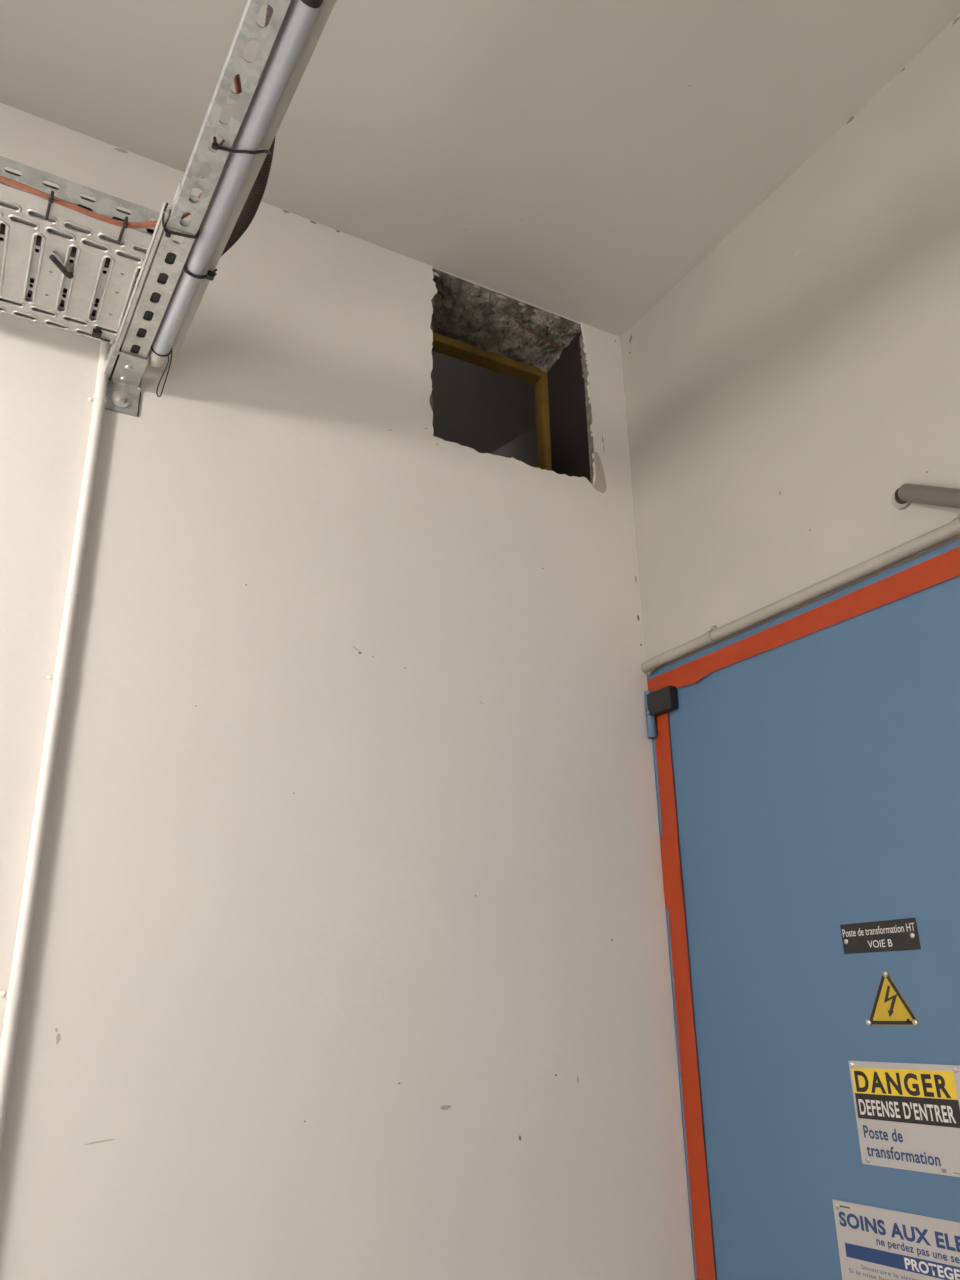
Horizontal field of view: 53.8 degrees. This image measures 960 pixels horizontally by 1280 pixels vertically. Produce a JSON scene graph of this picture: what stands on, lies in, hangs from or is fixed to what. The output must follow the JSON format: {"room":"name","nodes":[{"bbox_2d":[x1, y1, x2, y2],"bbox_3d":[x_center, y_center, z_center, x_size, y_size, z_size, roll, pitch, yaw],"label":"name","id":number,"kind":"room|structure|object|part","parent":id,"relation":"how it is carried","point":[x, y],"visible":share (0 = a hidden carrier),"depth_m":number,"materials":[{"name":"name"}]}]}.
{"room":"utility corridor","nodes":[
{"label":"utility corridor","id":0,"kind":"room"},
{"bbox_2d":[0,103,694,1279],"bbox_3d":[-0.201,0.015,2.159,4.500,4.550,0.216,10,-23,-28],"label":"wall","id":1,"kind":"structure","parent":0,"point":[348,958],"depth_m":1.87,"materials":[{"name":"paint"}]},
{"bbox_2d":[0,341,111,1149],"bbox_3d":[-0.734,0.693,1.438,0.033,2.800,0.025,10,-23,-28],"label":"pipe","id":2,"kind":"object","parent":1,"relation":"attached to","point":[14,994],"visible":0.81,"depth_m":1.61,"materials":[{"name":"white"}]},
{"bbox_2d":[104,0,290,416],"bbox_3d":[-0.223,-0.800,1.124,0.077,0.113,1.951,11,-23,-29],"label":"support rail","id":3,"kind":"object","parent":1,"relation":"attached to","point":[124,369],"visible":1,"depth_m":1.50,"materials":[{"name":"metal"}]},
{"bbox_2d":[0,156,159,343],"bbox_3d":[-1.165,-0.741,1.422,1.300,0.054,0.328,10,-23,-28],"label":"cable tray","id":4,"kind":"object","parent":3,"relation":"on","point":[23,213],"visible":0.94,"depth_m":1.61,"materials":[{"name":"metal"}]},
{"bbox_2d":[27,294,95,315],"bbox_3d":[-1.236,-0.704,1.530,1.288,0.041,0.043,10,-23,-28],"label":"power cable","id":5,"kind":"object","parent":4,"relation":"in","point":[28,295],"visible":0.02,"depth_m":1.75,"materials":[{"name":"black plastic"}]},
{"bbox_2d":[49,254,73,278],"bbox_3d":[-0.718,-0.641,1.626,0.011,0.020,0.063,-4,-20,8],"label":"cable tie","id":6,"kind":"object","parent":4,"relation":"attached to","point":[52,257],"visible":1,"depth_m":1.62,"materials":[{"name":"black plastic"}]},
{"bbox_2d":[28,279,98,313],"bbox_3d":[-1.214,-0.717,1.493,1.288,0.041,0.043,10,-23,-28],"label":"power cable","id":7,"kind":"object","parent":4,"relation":"in","point":[94,311],"visible":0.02,"depth_m":1.72,"materials":[{"name":"black plastic"}]},
{"bbox_2d":[0,237,135,282],"bbox_3d":[-1.170,-0.745,1.421,1.288,0.041,0.043,10,-23,-28],"label":"power cable","id":8,"kind":"object","parent":4,"relation":"in","point":[1,238],"visible":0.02,"depth_m":1.64,"materials":[{"name":"black plastic"}]},
{"bbox_2d":[0,223,139,276],"bbox_3d":[-1.148,-0.758,1.384,1.288,0.041,0.043,10,-23,-28],"label":"power cable","id":9,"kind":"object","parent":4,"relation":"in","point":[3,226],"visible":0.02,"depth_m":1.60,"materials":[{"name":"black plastic"}]},
{"bbox_2d":[4,169,153,232],"bbox_3d":[-1.105,-0.785,1.312,1.288,0.041,0.043,10,-23,-28],"label":"power cable","id":10,"kind":"object","parent":4,"relation":"in","point":[7,171],"visible":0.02,"depth_m":1.54,"materials":[{"name":"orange plastic"}]},
{"bbox_2d":[92,328,109,341],"bbox_3d":[-0.721,-0.580,1.802,0.034,0.011,0.028,10,-23,-28],"label":"tie mount","id":11,"kind":"object","parent":4,"relation":"attached to","point":[96,333],"visible":1,"depth_m":1.79,"materials":[{"name":"black plastic"}]},
{"bbox_2d":[0,0,247,228],"bbox_3d":[-0.703,-0.991,0.682,1.339,0.026,1.482,10,-23,-28],"label":"cable","id":12,"kind":"object","parent":4,"relation":"attached to","point":[237,83],"visible":0.45,"depth_m":1.50,"materials":[{"name":"plastic"}]},
{"bbox_2d":[45,191,53,219],"bbox_3d":[-0.683,-0.690,1.503,0.007,0.022,0.059,11,-23,-29],"label":"cable tie","id":13,"kind":"object","parent":12,"relation":"attached to","point":[51,198],"visible":1,"depth_m":1.50,"materials":[{"name":"black plastic"}]},
{"bbox_2d":[117,216,127,243],"bbox_3d":[-0.587,-0.673,1.554,0.007,0.022,0.059,11,-23,-29],"label":"cable tie","id":14,"kind":"object","parent":12,"relation":"attached to","point":[125,224],"visible":1,"depth_m":1.54,"materials":[{"name":"black plastic"}]},
{"bbox_2d":[111,391,130,407],"bbox_3d":[-0.719,-0.482,1.894,0.037,0.037,0.002,10,-23,-28],"label":"bolt","id":15,"kind":"object","parent":3,"relation":"in","point":[119,399],"depth_m":1.89,"materials":[{"name":"metal"}]},
{"bbox_3d":[-0.720,-0.508,1.907,0.066,0.113,0.005,10,-23,-28],"label":"plate","id":16,"kind":"part","parent":3,"relation":"part of","materials":[{"name":"metal"}]},
{"bbox_2d":[130,240,178,353],"bbox_3d":[-0.611,-0.597,1.736,0.039,0.016,0.405,11,-23,-29],"label":"holes","id":17,"kind":"object","parent":3,"relation":"in","point":[170,258],"visible":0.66,"depth_m":1.68,"materials":[{"name":"black plastic"}]},
{"bbox_2d":[162,203,199,238],"bbox_3d":[-0.493,-0.672,1.519,0.046,0.034,0.075,-10,-22,23],"label":"cable tie","id":18,"kind":"object","parent":3,"relation":"attached to","point":[168,233],"visible":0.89,"depth_m":1.52,"materials":[{"name":"black plastic"}]},
{"bbox_2d":[183,264,216,280],"bbox_3d":[-0.474,-0.648,1.641,0.047,0.064,0.090,-7,-21,17],"label":"cable tie","id":19,"kind":"object","parent":3,"relation":"attached to","point":[210,275],"visible":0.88,"depth_m":1.63,"materials":[{"name":"black plastic"}]},
{"bbox_2d":[148,0,322,366],"bbox_3d":[-0.178,-0.860,1.139,0.035,0.101,1.895,11,-23,-29],"label":"conduit","id":20,"kind":"object","parent":3,"relation":"attached to","point":[300,17],"visible":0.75,"depth_m":1.40,"materials":[{"name":"grey pvc"},{"name":"beige pvc"},{"name":"black plastic"}]},
{"bbox_2d":[151,345,171,396],"bbox_3d":[-0.628,-0.525,1.840,0.044,0.084,0.052,10,-23,-28],"label":"cable tie","id":21,"kind":"object","parent":20,"relation":"attached to","point":[168,354],"visible":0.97,"depth_m":1.85,"materials":[{"name":"black plastic"}]},
{"bbox_2d":[170,0,336,353],"bbox_3d":[-0.156,-0.891,1.157,0.029,0.112,1.883,11,-23,-29],"label":"conduit","id":22,"kind":"object","parent":20,"relation":"attached to","point":[327,6],"visible":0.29,"depth_m":1.43,"materials":[{"name":"beige pvc"}]},
{"bbox_2d":[211,137,270,154],"bbox_3d":[-0.347,-0.736,1.400,0.036,0.066,0.094,-18,-26,39],"label":"cable tie","id":23,"kind":"object","parent":3,"relation":"attached to","point":[215,145],"visible":1,"depth_m":1.38,"materials":[{"name":"black plastic"}]},
{"bbox_2d":[221,0,291,255],"bbox_3d":[-0.159,-0.906,1.108,0.206,0.074,1.792,12,-23,-31],"label":"conduit","id":24,"kind":"object","parent":3,"relation":"attached to","point":[255,196],"visible":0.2,"depth_m":1.56,"materials":[{"name":"grey plastic"}]},
{"bbox_2d":[432,332,551,470],"bbox_3d":[-0.024,-0.579,2.628,0.511,0.542,0.047,10,-23,-28],"label":"frame","id":25,"kind":"object","parent":1,"relation":"attached to","point":[442,344],"visible":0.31,"depth_m":2.74,"materials":[{"name":"brown wood"}]},
{"bbox_2d":[0,0,959,336],"bbox_3d":[0.221,-1.805,0.417,3.350,0.191,4.150,10,-23,-28],"label":"ceiling","id":26,"kind":"structure","parent":0,"point":[576,160],"depth_m":2.00,"materials":[{"name":"paint"}]},
{"bbox_2d":[432,351,535,452],"bbox_3d":[-0.270,-0.368,3.812,3.200,2.800,0.050,10,-23,-28],"label":"wall","id":27,"kind":"structure","parent":0,"point":[481,409],"depth_m":4.19,"materials":[{"name":"grey paint"}]},
{"bbox_2d":[620,15,959,1263],"bbox_3d":[1.427,0.011,0.679,0.162,3.500,4.200,10,-23,-28],"label":"wall","id":28,"kind":"structure","parent":0,"point":[780,395],"depth_m":2.04,"materials":[{"name":"paint"}]},
{"bbox_2d":[641,513,959,674],"bbox_3d":[0.799,-0.175,1.721,0.037,0.056,1.604,10,-23,-28],"label":"conduit","id":29,"kind":"object","parent":28,"relation":"attached to","point":[947,531],"visible":1,"depth_m":1.91,"materials":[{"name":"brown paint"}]},
{"bbox_2d":[644,539,959,1279],"bbox_3d":[0.757,0.957,1.456,0.135,2.272,1.298,10,-23,-28],"label":"door","id":30,"kind":"structure","parent":28,"relation":"in","point":[816,775],"depth_m":1.81,"materials":[{"name":"blue paint"}]},
{"bbox_2d":[647,685,677,716],"bbox_3d":[0.439,0.149,2.288,0.021,0.056,0.091,10,-23,-28],"label":"door contact","id":31,"kind":"structure","parent":30,"relation":"attached to","point":[664,700],"depth_m":2.27,"materials":[{"name":"black plastic"}]},
{"bbox_2d":[655,713,715,1279],"bbox_3d":[0.452,1.171,1.946,0.001,2.213,0.063,10,-23,-28],"label":"door frame","id":32,"kind":"structure","parent":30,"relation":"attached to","point":[700,1209],"depth_m":2.05,"materials":[{"name":"orange metal"}]},
{"bbox_2d":[660,833,682,908],"bbox_3d":[0.440,0.532,2.177,0.001,0.165,0.062,10,-23,-28],"label":"tape","id":33,"kind":"object","parent":32,"relation":"attached to","point":[672,884],"visible":1,"depth_m":2.18,"materials":[{"name":"orange plastic"}]},
{"bbox_2d":[675,672,710,687],"bbox_3d":[0.497,0.095,2.208,0.001,0.014,0.130,10,-23,-28],"label":"tape","id":34,"kind":"object","parent":30,"relation":"attached to","point":[691,681],"visible":1,"depth_m":2.21,"materials":[{"name":"orange plastic"}]},
{"bbox_2d":[647,546,959,691],"bbox_3d":[0.735,-0.073,1.831,0.001,0.056,1.290,10,-23,-28],"label":"door frame","id":35,"kind":"structure","parent":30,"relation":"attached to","point":[945,566],"depth_m":1.90,"materials":[{"name":"orange metal"}]},
{"bbox_2d":[840,918,920,953],"bbox_3d":[0.710,0.528,1.684,0.004,0.055,0.162,10,-23,-28],"label":"name plate","id":36,"kind":"object","parent":30,"relation":"attached to","point":[897,934],"visible":1,"depth_m":1.68,"materials":[{"name":"black"}]},
{"bbox_2d":[866,970,918,1025],"bbox_3d":[0.711,0.625,1.649,0.005,0.092,0.108,10,-23,-28],"label":"warning triangle","id":37,"kind":"object","parent":30,"relation":"attached to","point":[890,1007],"visible":1,"depth_m":1.65,"materials":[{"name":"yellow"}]},
{"bbox_2d":[832,1199,959,1279],"bbox_3d":[0.735,1.103,1.446,0.004,0.390,0.430,10,-23,-28],"label":"notice","id":38,"kind":"object","parent":30,"relation":"attached to","point":[874,1243],"visible":1,"depth_m":1.57,"materials":[{"name":"grey"}]},
{"bbox_2d":[849,1061,959,1176],"bbox_3d":[0.718,0.797,1.580,0.004,0.169,0.224,10,-23,-28],"label":"sign","id":39,"kind":"object","parent":30,"relation":"attached to","point":[908,1114],"visible":1,"depth_m":1.58,"materials":[{"name":"grey plastic"}]},
{"bbox_2d":[891,483,959,509],"bbox_3d":[0.860,-0.202,1.480,0.037,0.372,0.574,5,-21,-15],"label":"pipe","id":40,"kind":"object","parent":28,"relation":"attached to","point":[907,493],"visible":1,"depth_m":1.69,"materials":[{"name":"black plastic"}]},
{"bbox_3d":[0.033,0.749,2.873,3.200,0.050,1.200,10,-23,-28],"label":"floor","id":41,"kind":"structure","parent":0,"visible":0},
{"bbox_2d":[490,427,537,467],"bbox_3d":[0.195,-0.135,2.951,0.560,1.660,0.030,10,-23,-28],"label":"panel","id":42,"kind":"object","parent":41,"relation":"on","point":[523,448],"visible":0.07,"depth_m":3.08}
]}

